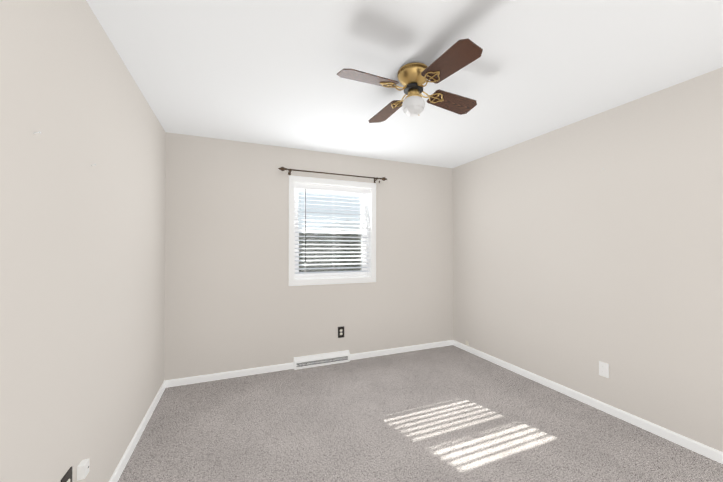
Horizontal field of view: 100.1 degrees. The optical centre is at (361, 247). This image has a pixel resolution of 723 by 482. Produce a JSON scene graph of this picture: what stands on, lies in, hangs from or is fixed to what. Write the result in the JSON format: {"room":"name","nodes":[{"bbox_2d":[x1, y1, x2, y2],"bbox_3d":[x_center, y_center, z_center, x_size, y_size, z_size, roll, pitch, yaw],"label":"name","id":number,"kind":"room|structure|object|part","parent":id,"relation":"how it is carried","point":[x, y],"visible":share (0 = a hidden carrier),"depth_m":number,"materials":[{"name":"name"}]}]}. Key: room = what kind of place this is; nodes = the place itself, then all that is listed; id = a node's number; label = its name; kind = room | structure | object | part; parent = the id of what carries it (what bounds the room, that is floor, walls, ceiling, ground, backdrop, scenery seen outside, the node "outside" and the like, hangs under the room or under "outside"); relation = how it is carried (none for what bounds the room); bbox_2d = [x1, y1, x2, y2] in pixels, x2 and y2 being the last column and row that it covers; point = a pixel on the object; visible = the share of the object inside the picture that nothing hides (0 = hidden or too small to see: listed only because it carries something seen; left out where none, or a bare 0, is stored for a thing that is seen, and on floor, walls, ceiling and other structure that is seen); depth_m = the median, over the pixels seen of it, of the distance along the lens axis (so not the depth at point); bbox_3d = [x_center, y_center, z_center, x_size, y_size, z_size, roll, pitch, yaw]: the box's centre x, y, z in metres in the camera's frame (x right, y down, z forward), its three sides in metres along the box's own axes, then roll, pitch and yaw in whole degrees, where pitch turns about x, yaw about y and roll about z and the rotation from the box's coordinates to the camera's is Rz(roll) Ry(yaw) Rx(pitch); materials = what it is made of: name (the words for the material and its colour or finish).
{"room":"empty bedroom","nodes":[
{"label":"empty bedroom","id":0,"kind":"room"},
{"bbox_2d":[0,0,165,481],"bbox_3d":[-1.174,0.102,1.033,0.120,2.440,4.420,0,0,-22],"label":"wall","id":1,"kind":"structure","parent":0,"point":[82,292],"depth_m":1.27,"materials":[{"name":"paint"}]},
{"bbox_2d":[61,467,71,481],"bbox_3d":[-1.183,0.971,1.217,0.008,0.128,0.078,0,0,-22],"label":"electrical outlet","id":2,"kind":"object","parent":1,"relation":"attached to","point":[67,476],"visible":1,"depth_m":1.23,"materials":[{"name":"black plastic"}]},
{"bbox_2d":[77,459,88,479],"bbox_3d":[-1.219,0.973,1.328,0.026,0.058,0.048,0,0,-22],"label":"wall plate","id":3,"kind":"object","parent":1,"relation":"attached to","point":[82,469],"visible":1,"depth_m":1.31,"materials":[{"name":"white plastic"}]},
{"bbox_2d":[109,380,165,481],"bbox_3d":[-1.094,1.289,1.003,0.013,0.066,4.080,0,0,-22],"label":"baseboard","id":4,"kind":"structure","parent":1,"relation":"attached to","point":[117,473],"depth_m":2.04,"materials":[{"name":"white wood"}]},
{"bbox_2d":[164,132,452,380],"bbox_3d":[-0.350,0.121,3.646,3.400,2.440,0.220,0,0,-22],"label":"wall","id":5,"kind":"structure","parent":0,"point":[234,300],"depth_m":3.28,"materials":[{"name":"paint"}]},
{"bbox_2d":[166,340,452,387],"bbox_3d":[-0.305,1.307,3.529,3.374,0.066,0.013,0,0,-22],"label":"baseboard","id":6,"kind":"structure","parent":5,"relation":"attached to","point":[220,376],"depth_m":3.25,"materials":[{"name":"white wood"}]},
{"bbox_2d":[278,167,386,182],"bbox_3d":[-0.295,-0.823,3.506,1.304,0.078,0.092,0,0,-22],"label":"curtain rod","id":7,"kind":"object","parent":5,"relation":"attached to","point":[290,170],"visible":1,"depth_m":3.44,"materials":[{"name":"brown metal"}]},
{"bbox_2d":[289,175,375,285],"bbox_3d":[-0.347,-0.180,3.620,1.057,1.217,0.203,0,0,-22],"label":"window","id":8,"kind":"structure","parent":5,"relation":"in","point":[292,280],"depth_m":3.59,"materials":[{"name":"white"}]},
{"bbox_2d":[299,233,359,271],"bbox_3d":[-0.384,0.065,3.707,0.867,0.538,0.001,0,0,-22],"label":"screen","id":9,"kind":"object","parent":8,"relation":"attached to","point":[329,250],"depth_m":3.71,"materials":[{"name":"grey metal"}]},
{"bbox_3d":[-0.370,-0.180,3.675,0.927,1.087,0.085,0,0,-22],"label":"vinyl window frame","id":10,"kind":"part","parent":8,"relation":"part of","materials":[{"name":"white plastic"}]},
{"bbox_2d":[295,182,369,276],"bbox_3d":[-0.329,-0.192,3.575,0.921,1.062,0.078,0,0,-22],"label":"window blinds","id":11,"kind":"object","parent":8,"relation":"attached to","point":[304,186],"visible":0.85,"depth_m":3.56,"materials":[{"name":"white plastic"}]},
{"bbox_2d":[295,182,370,279],"bbox_3d":[-0.358,-0.180,3.645,0.946,1.106,0.219,0,0,-22],"label":"window frame","id":12,"kind":"structure","parent":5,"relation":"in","point":[369,228],"depth_m":3.75,"materials":[{"name":"white"}]},
{"bbox_2d":[338,326,343,337],"bbox_3d":[-0.239,0.998,3.561,0.078,0.128,0.008,0,0,-22],"label":"outlet","id":13,"kind":"object","parent":5,"relation":"attached to","point":[340,332],"visible":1,"depth_m":3.56,"materials":[{"name":"black plastic"}]},
{"bbox_2d":[86,0,722,167],"bbox_3d":[0.452,-1.143,1.714,3.640,0.060,4.420,0,0,-22],"label":"ceiling","id":14,"kind":"structure","parent":0,"point":[264,72],"depth_m":1.82,"materials":[{"name":"paint"}]},
{"bbox_2d":[337,39,482,122],"bbox_3d":[0.328,-0.972,1.910,0.776,0.278,0.776,0,0,18],"label":"ceiling fan","id":15,"kind":"object","parent":14,"relation":"hanging from","point":[458,55],"visible":1,"depth_m":1.84,"materials":[{"name":"brown wood"}]},
{"bbox_2d":[118,345,722,481],"bbox_3d":[0.452,1.357,1.696,3.640,0.060,4.420,0,0,-22],"label":"floor","id":16,"kind":"structure","parent":0,"point":[451,413],"depth_m":2.18,"materials":[{"name":"carpet"}]},
{"bbox_2d":[294,350,349,369],"bbox_3d":[-0.443,1.280,3.450,0.645,0.120,0.055,0,0,-22],"label":"air vent register","id":17,"kind":"object","parent":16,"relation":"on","point":[309,361],"visible":1,"depth_m":3.43,"materials":[{"name":"white metal"}]},
{"bbox_2d":[453,67,722,451],"bbox_3d":[2.079,0.112,2.377,0.120,2.440,4.420,0,0,-22],"label":"wall","id":18,"kind":"structure","parent":0,"point":[574,262],"depth_m":2.41,"materials":[{"name":"paint"}]},
{"bbox_2d":[453,340,722,463],"bbox_3d":[2.037,1.298,2.297,0.013,0.066,4.080,0,0,-22],"label":"baseboard","id":19,"kind":"structure","parent":18,"relation":"attached to","point":[696,446],"depth_m":2.40,"materials":[{"name":"white wood"}]},
{"bbox_2d":[599,361,608,377],"bbox_3d":[1.971,0.995,2.465,0.008,0.115,0.070,0,0,-22],"label":"electrical outlet","id":20,"kind":"object","parent":18,"relation":"attached to","point":[603,369],"visible":1,"depth_m":2.46,"materials":[{"name":"white plastic"}]},
{"label":"outside","id":21,"kind":"structure","parent":0,"visible":0},
{"bbox_2d":[298,192,359,271],"bbox_3d":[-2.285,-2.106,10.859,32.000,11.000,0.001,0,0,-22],"label":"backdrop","id":22,"kind":"structure","parent":21,"point":[349,199],"depth_m":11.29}
]}

